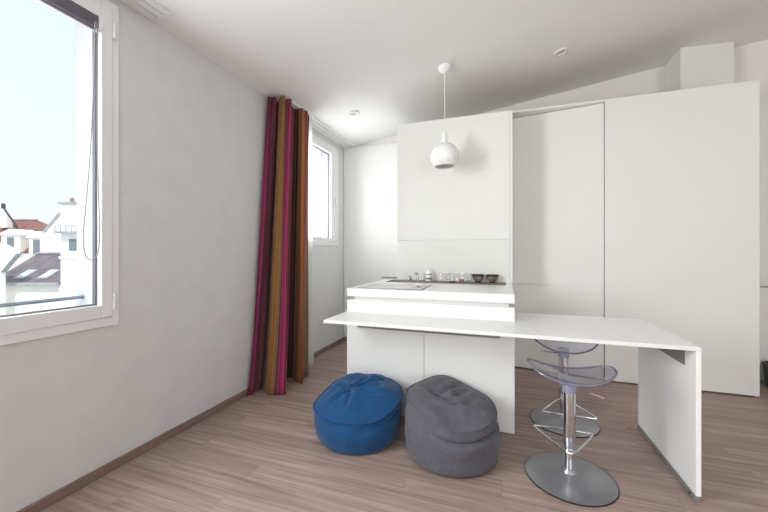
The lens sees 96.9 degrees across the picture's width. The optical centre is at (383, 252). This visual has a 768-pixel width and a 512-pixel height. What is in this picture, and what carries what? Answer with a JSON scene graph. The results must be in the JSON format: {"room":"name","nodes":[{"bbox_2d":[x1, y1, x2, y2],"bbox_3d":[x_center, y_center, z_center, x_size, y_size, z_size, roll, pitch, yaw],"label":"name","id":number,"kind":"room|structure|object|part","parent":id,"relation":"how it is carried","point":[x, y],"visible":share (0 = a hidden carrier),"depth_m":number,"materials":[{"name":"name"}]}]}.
{"room":"studio apartment","nodes":[
{"label":"studio apartment","id":0,"kind":"room"},
{"bbox_2d":[0,0,343,511],"bbox_3d":[-1.831,-0.112,1.274,0.246,2.611,7.610,0,0,19],"label":"wall","id":1,"kind":"structure","parent":0,"point":[192,132],"depth_m":2.14,"materials":[{"name":"paint"}]},
{"bbox_2d":[0,295,83,307],"bbox_3d":[-1.988,0.248,1.032,0.024,0.024,1.848,0,0,19],"label":"guard rail","id":2,"kind":"object","parent":1,"relation":"attached to","point":[80,296],"visible":1,"depth_m":1.72,"materials":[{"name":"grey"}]},
{"bbox_2d":[0,0,118,345],"bbox_3d":[-1.899,-0.484,1.023,0.281,1.765,1.924,0,0,19],"label":"window","id":3,"kind":"structure","parent":1,"relation":"in","point":[103,311],"depth_m":1.83,"materials":[{"name":"white plastic"}]},
{"bbox_2d":[36,0,102,260],"bbox_3d":[-1.777,-0.601,0.993,0.069,1.283,1.704,0,0,19],"label":"roller blind","id":4,"kind":"object","parent":3,"relation":"attached to","point":[69,9],"visible":1,"depth_m":1.72,"materials":[{"name":"grey fabric"}]},
{"bbox_3d":[-1.488,-0.573,1.732,0.006,1.227,0.078,0,0,19],"label":"bead chain","id":5,"kind":"part","parent":4,"relation":"part of","materials":[{"name":"grey plastic"}]},
{"bbox_2d":[17,337,343,511],"bbox_3d":[-1.715,1.168,1.211,0.014,0.052,7.163,0,0,19],"label":"baseboard","id":6,"kind":"structure","parent":1,"relation":"attached to","point":[41,504],"depth_m":1.94,"materials":[{"name":"brown wood"}]},
{"bbox_2d":[312,134,337,245],"bbox_3d":[-0.809,-0.716,3.870,0.139,1.252,1.217,0,0,19],"label":"window","id":7,"kind":"structure","parent":1,"relation":"in","point":[331,238],"depth_m":4.25,"materials":[{"name":"white plastic"}]},
{"bbox_2d":[40,340,767,511],"bbox_3d":[1.250,1.254,0.208,6.314,0.120,7.250,0,0,19],"label":"floor","id":8,"kind":"structure","parent":0,"point":[261,452],"depth_m":1.92,"materials":[{"name":"brown wood"}]},
{"bbox_2d":[313,373,402,454],"bbox_3d":[-0.167,1.014,2.248,0.583,0.358,0.569,0,0,19],"label":"pouf","id":9,"kind":"object","parent":8,"relation":"on","point":[358,413],"visible":1,"depth_m":2.06,"materials":[{"name":"blue fabric"}]},
{"bbox_2d":[344,143,396,340],"bbox_3d":[-0.062,-0.106,4.448,1.014,2.600,0.051,0,0,19],"label":"wall","id":10,"kind":"structure","parent":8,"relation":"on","point":[370,172],"depth_m":4.48,"materials":[{"name":"white paint"}]},
{"bbox_2d":[347,296,514,433],"bbox_3d":[0.434,0.764,2.859,1.208,0.858,0.913,0,0,19],"label":"base cabinet","id":11,"kind":"object","parent":8,"relation":"on","point":[486,365],"visible":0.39,"depth_m":2.40,"materials":[{"name":"white paint"}]},
{"bbox_3d":[0.003,0.844,2.537,0.602,0.693,0.022,0,0,19],"label":"door","id":12,"kind":"part","parent":11,"relation":"part of","materials":[{"name":"white paint"}]},
{"bbox_2d":[347,279,514,303],"bbox_3d":[0.435,0.304,2.861,1.208,0.061,0.917,0,0,19],"label":"countertop","id":13,"kind":"structure","parent":11,"relation":"on","point":[496,292],"depth_m":2.50,"materials":[{"name":"white lacquer"}]},
{"bbox_2d":[357,283,430,289],"bbox_3d":[0.092,0.269,2.734,0.510,0.009,0.372,0,0,19],"label":"cooktop","id":14,"kind":"object","parent":13,"relation":"in","point":[374,285],"visible":0.99,"depth_m":2.69,"materials":[{"name":"grey glass"}]},
{"bbox_2d":[385,280,403,281],"bbox_3d":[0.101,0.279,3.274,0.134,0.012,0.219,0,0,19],"label":"sink","id":15,"kind":"object","parent":13,"relation":"in","point":[389,280],"visible":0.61,"depth_m":3.33,"materials":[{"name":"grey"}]},
{"bbox_2d":[413,272,418,280],"bbox_3d":[0.308,0.230,3.257,0.034,0.088,0.104,0,0,43],"label":"faucet","id":16,"kind":"object","parent":13,"relation":"on","point":[417,276],"visible":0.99,"depth_m":3.26,"materials":[{"name":"grey metal"}]},
{"bbox_2d":[426,267,431,280],"bbox_3d":[0.429,0.204,3.274,0.059,0.141,0.060,0,0,0],"label":"soap bottle","id":17,"kind":"object","parent":13,"relation":"on","point":[428,273],"visible":0.96,"depth_m":3.25,"materials":[{"name":"white plastic"}]},
{"bbox_2d":[472,274,483,282],"bbox_3d":[0.865,0.237,3.136,0.112,0.074,0.112,0,0,19],"label":"bowl","id":18,"kind":"object","parent":13,"relation":"on","point":[477,278],"visible":1,"depth_m":3.10,"materials":[{"name":"black ceramic"}]},
{"bbox_2d":[486,274,498,282],"bbox_3d":[0.986,0.237,3.094,0.112,0.074,0.112,0,0,-21],"label":"bowl","id":19,"kind":"object","parent":13,"relation":"on","point":[492,278],"visible":1,"depth_m":3.06,"materials":[{"name":"black"}]},
{"bbox_3d":[0.289,0.428,2.438,1.208,0.132,0.022,0,0,19],"label":"drawer","id":20,"kind":"part","parent":11,"relation":"part of","materials":[{"name":"white paint"}]},
{"bbox_3d":[0.575,0.844,2.339,0.602,0.693,0.022,0,0,19],"label":"door","id":21,"kind":"part","parent":11,"relation":"part of","materials":[{"name":"white paint"}]},
{"bbox_2d":[405,375,499,477],"bbox_3d":[0.405,1.011,2.057,0.560,0.364,0.559,0,0,19],"label":"pouf","id":22,"kind":"object","parent":8,"relation":"on","point":[452,429],"visible":1,"depth_m":1.87,"materials":[{"name":"grey fabric"}]},
{"bbox_2d":[397,110,511,283],"bbox_3d":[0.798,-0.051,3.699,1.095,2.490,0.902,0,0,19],"label":"backsplash panel","id":23,"kind":"object","parent":8,"relation":"on","point":[455,222],"visible":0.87,"depth_m":3.25,"materials":[{"name":"white paint"}]},
{"bbox_2d":[397,239,509,282],"bbox_3d":[0.644,0.076,3.287,1.070,0.394,0.020,0,0,19],"label":"backsplash","id":24,"kind":"structure","parent":23,"relation":"attached to","point":[447,260],"depth_m":3.27,"materials":[{"name":"white glass"}]},
{"bbox_3d":[1.161,-0.057,3.107,0.022,2.478,0.022,0,0,19],"label":"panel","id":25,"kind":"part","parent":23,"relation":"part of","materials":[{"name":"white paint"}]},
{"bbox_2d":[324,311,700,501],"bbox_3d":[0.674,0.822,2.299,2.030,0.742,0.731,0,0,19],"label":"table","id":26,"kind":"object","parent":8,"relation":"on","point":[669,365],"visible":0.97,"depth_m":1.95,"materials":[{"name":"white laminate"}]},
{"bbox_3d":[0.278,0.521,2.403,1.025,0.097,0.049,0,0,19],"label":"support rail","id":27,"kind":"part","parent":26,"relation":"part of","materials":[{"name":"grey paint"}]},
{"bbox_3d":[1.623,0.819,1.971,0.021,0.694,0.730,0,0,19],"label":"leg panel","id":28,"kind":"part","parent":26,"relation":"part of","materials":[{"name":"white wood"}]},
{"bbox_2d":[530,339,599,437],"bbox_3d":[1.268,0.892,2.401,0.438,0.603,0.450,0,0,19],"label":"bar stool","id":29,"kind":"object","parent":8,"relation":"on","point":[549,416],"visible":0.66,"depth_m":2.37,"materials":[{"name":"grey metal"}]},
{"bbox_3d":[1.270,1.097,2.407,0.047,0.105,0.047,0,0,19],"label":"post","id":30,"kind":"part","parent":29,"relation":"part of","materials":[{"name":"silver metal"}]},
{"bbox_3d":[1.270,0.894,2.407,0.061,0.320,0.061,0,0,19],"label":"post","id":31,"kind":"part","parent":29,"relation":"part of","materials":[{"name":"silver metal"}]},
{"bbox_2d":[525,358,618,506],"bbox_3d":[0.989,0.892,1.818,0.438,0.603,0.450,0,0,19],"label":"bar stool","id":32,"kind":"object","parent":8,"relation":"on","point":[567,477],"visible":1,"depth_m":1.78,"materials":[{"name":"grey metal"}]},
{"bbox_3d":[0.987,1.097,1.812,0.047,0.105,0.047,0,0,19],"label":"post","id":33,"kind":"part","parent":32,"relation":"part of","materials":[{"name":"silver metal"}]},
{"bbox_3d":[0.987,0.894,1.812,0.061,0.320,0.061,0,0,19],"label":"post","id":34,"kind":"part","parent":32,"relation":"part of","materials":[{"name":"silver metal"}]},
{"bbox_3d":[1.053,0.722,1.749,0.138,0.022,0.010,0,0,43],"label":"lever","id":35,"kind":"part","parent":32,"relation":"part of","materials":[{"name":"silver metal"}]},
{"bbox_2d":[512,80,759,396],"bbox_3d":[2.275,-0.115,3.370,1.909,2.617,0.556,0,0,19],"label":"wardrobe","id":36,"kind":"object","parent":8,"relation":"on","point":[646,207],"visible":0.91,"depth_m":3.06,"materials":[{"name":"white paint"}]},
{"bbox_3d":[1.497,0.312,3.461,0.359,0.011,0.013,0,0,28],"label":"handle rail","id":37,"kind":"part","parent":36,"relation":"part of","materials":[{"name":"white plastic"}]},
{"bbox_3d":[1.700,-0.108,3.373,0.808,2.580,0.020,0,0,28],"label":"door","id":38,"kind":"part","parent":36,"relation":"part of","materials":[{"name":"white paint"}]},
{"bbox_3d":[2.571,-0.119,2.985,1.098,2.603,0.020,0,0,19],"label":"panel","id":39,"kind":"part","parent":36,"relation":"part of","materials":[{"name":"white paint"}]},
{"bbox_2d":[760,103,767,380],"bbox_3d":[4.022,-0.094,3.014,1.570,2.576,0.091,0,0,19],"label":"tall cabinet","id":40,"kind":"object","parent":8,"relation":"on","point":[763,107],"visible":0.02,"depth_m":3.15,"materials":[{"name":"white paint"}]},
{"bbox_3d":[3.637,0.747,3.123,0.768,0.870,0.021,0,0,19],"label":"drawer","id":41,"kind":"part","parent":40,"relation":"part of","materials":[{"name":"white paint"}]},
{"bbox_3d":[3.637,-0.541,3.123,0.768,1.681,0.021,0,0,19],"label":"door","id":42,"kind":"part","parent":40,"relation":"part of","materials":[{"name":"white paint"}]},
{"bbox_2d":[761,361,767,386],"bbox_3d":[3.501,1.088,2.947,0.314,0.210,0.314,0,0,19],"label":"basket","id":43,"kind":"object","parent":8,"relation":"on","point":[765,363],"visible":1,"depth_m":3.01,"materials":[{"name":"grey"}]},
{"bbox_2d":[121,0,767,148],"bbox_3d":[1.242,-1.900,0.210,6.790,1.033,7.410,0,0,19],"label":"ceiling","id":44,"kind":"structure","parent":0,"point":[380,60],"depth_m":2.73,"materials":[{"name":"paint"}]},
{"bbox_2d":[125,0,169,20],"bbox_3d":[-1.691,-1.420,1.007,0.119,0.035,2.198,0,0,19],"label":"track","id":45,"kind":"object","parent":44,"relation":"attached to","point":[154,10],"visible":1,"depth_m":1.97,"materials":[{"name":"white plastic"}]},
{"bbox_2d":[277,96,353,147],"bbox_3d":[-0.706,-1.420,3.854,0.119,0.035,1.503,0,0,19],"label":"track","id":46,"kind":"object","parent":44,"relation":"attached to","point":[316,123],"visible":0.75,"depth_m":3.94,"materials":[{"name":"white plastic"}]},
{"bbox_2d":[247,95,308,395],"bbox_3d":[-0.884,-0.116,3.140,0.307,2.612,0.767,0,0,19],"label":"curtain","id":47,"kind":"object","parent":46,"relation":"hanging from","point":[281,321],"visible":1,"depth_m":3.06,"materials":[{"name":"fabric"}]},
{"bbox_2d":[308,119,313,365],"bbox_3d":[-0.812,-0.112,3.540,0.060,2.600,0.300,0,0,19],"label":"sheer curtain","id":48,"kind":"object","parent":46,"relation":"hanging from","point":[310,204],"visible":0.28,"depth_m":3.61,"materials":[{"name":"white fabric"}]},
{"bbox_2d":[348,110,358,115],"bbox_3d":[-0.324,-1.484,3.628,0.119,0.025,0.120,0,0,19],"label":"recessed light","id":49,"kind":"object","parent":44,"relation":"in","point":[354,112],"visible":1,"depth_m":3.62,"materials":[{"name":"white plastic"}]},
{"bbox_2d":[430,63,458,168],"bbox_3d":[0.531,-1.191,2.978,0.248,0.878,0.248,0,0,19],"label":"pendant lamp","id":50,"kind":"object","parent":44,"relation":"hanging from","point":[445,155],"visible":1,"depth_m":2.91,"materials":[{"name":"white metal"}]},
{"bbox_3d":[0.531,-0.857,2.978,0.248,0.210,0.248,0,0,19],"label":"lamp shade","id":51,"kind":"part","parent":50,"relation":"part of","materials":[{"name":"white"}]},
{"bbox_3d":[0.531,-1.301,2.978,0.005,0.541,0.005,0,0,-3],"label":"cord","id":52,"kind":"part","parent":50,"relation":"part of","materials":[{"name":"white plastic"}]},
{"bbox_2d":[553,48,568,56],"bbox_3d":[1.550,-1.752,2.979,0.119,0.025,0.120,0,0,19],"label":"recessed light","id":53,"kind":"object","parent":44,"relation":"in","point":[562,51],"visible":1,"depth_m":2.98,"materials":[{"name":"white plastic"}]},
{"bbox_2d":[349,39,767,147],"bbox_3d":[2.461,-0.535,3.709,6.274,3.458,0.200,0,0,19],"label":"wall","id":54,"kind":"structure","parent":0,"point":[750,60],"depth_m":3.54,"materials":[{"name":"paint"}]},
{"bbox_2d":[665,42,733,91],"bbox_3d":[3.030,-1.701,3.234,0.478,0.530,0.324,0,0,19],"label":"flue","id":55,"kind":"object","parent":54,"relation":"attached to","point":[712,64],"visible":0.64,"depth_m":3.17,"materials":[{"name":"white paint"}]},
{"label":"outside","id":56,"kind":"structure","parent":0,"visible":0},
{"bbox_2d":[0,243,21,314],"bbox_3d":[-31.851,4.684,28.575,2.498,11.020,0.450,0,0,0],"label":"outbuilding","id":57,"kind":"structure","parent":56,"point":[9,255],"depth_m":28.42,"materials":[{"name":"paint"}]},
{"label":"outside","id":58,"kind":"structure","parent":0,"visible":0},
{"bbox_2d":[0,215,47,270],"bbox_3d":[-48.057,2.651,46.325,15.651,15.086,9.750,0,0,0],"label":"building","id":59,"kind":"structure","parent":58,"point":[26,239],"depth_m":42.20,"materials":[{"name":"paint"}]},
{"bbox_2d":[1,203,18,228],"bbox_3d":[-48.794,-4.544,44.600,2.480,3.792,0.300,0,0,0],"label":"pole","id":60,"kind":"object","parent":59,"relation":"on","point":[3,205],"visible":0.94,"depth_m":44.53,"materials":[{"name":"grey metal"}]},
{"bbox_3d":[-45.692,-0.974,41.630,0.840,1.789,0.060,0,0,0],"label":"pane","id":61,"kind":"part","parent":59,"relation":"part of","materials":[{"name":"grey"}]},
{"bbox_3d":[-42.484,-0.696,41.630,0.840,1.728,0.060,0,0,0],"label":"pane","id":62,"kind":"part","parent":59,"relation":"part of","materials":[{"name":"grey"}]},
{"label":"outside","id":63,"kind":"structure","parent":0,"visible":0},
{"bbox_2d":[6,252,60,314],"bbox_3d":[-32.200,5.074,34.260,7.600,10.240,9.480,0,0,0],"label":"building","id":64,"kind":"structure","parent":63,"point":[38,277],"depth_m":30.00,"materials":[{"name":"tile"}]},
{"bbox_3d":[-32.525,1.902,30.905,0.690,0.621,1.110,0,0,0],"label":"pane","id":65,"kind":"part","parent":64,"relation":"part of","materials":[{"name":"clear glass"}]},
{"bbox_3d":[-30.475,1.902,30.905,0.690,0.621,1.110,0,0,0],"label":"pane","id":66,"kind":"part","parent":64,"relation":"part of","materials":[{"name":"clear glass"}]},
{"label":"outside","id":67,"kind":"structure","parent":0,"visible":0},
{"bbox_2d":[54,198,76,307],"bbox_3d":[-22.700,2.894,29.250,6.200,14.600,5.500,0,0,0],"label":"house","id":68,"kind":"structure","parent":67,"point":[68,227],"depth_m":27.00,"materials":[{"name":"paint"}]},
{"bbox_3d":[-24.650,-0.606,26.945,0.620,0.940,0.010,0,0,0],"label":"pane","id":69,"kind":"part","parent":68,"relation":"part of","materials":[{"name":"grey"}]},
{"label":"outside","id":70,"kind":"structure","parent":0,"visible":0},
{"bbox_2d":[40,212,60,251],"bbox_3d":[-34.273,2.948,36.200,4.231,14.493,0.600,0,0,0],"label":"house","id":71,"kind":"structure","parent":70,"point":[50,241],"depth_m":36.00,"materials":[{"name":"paint"}]}
]}

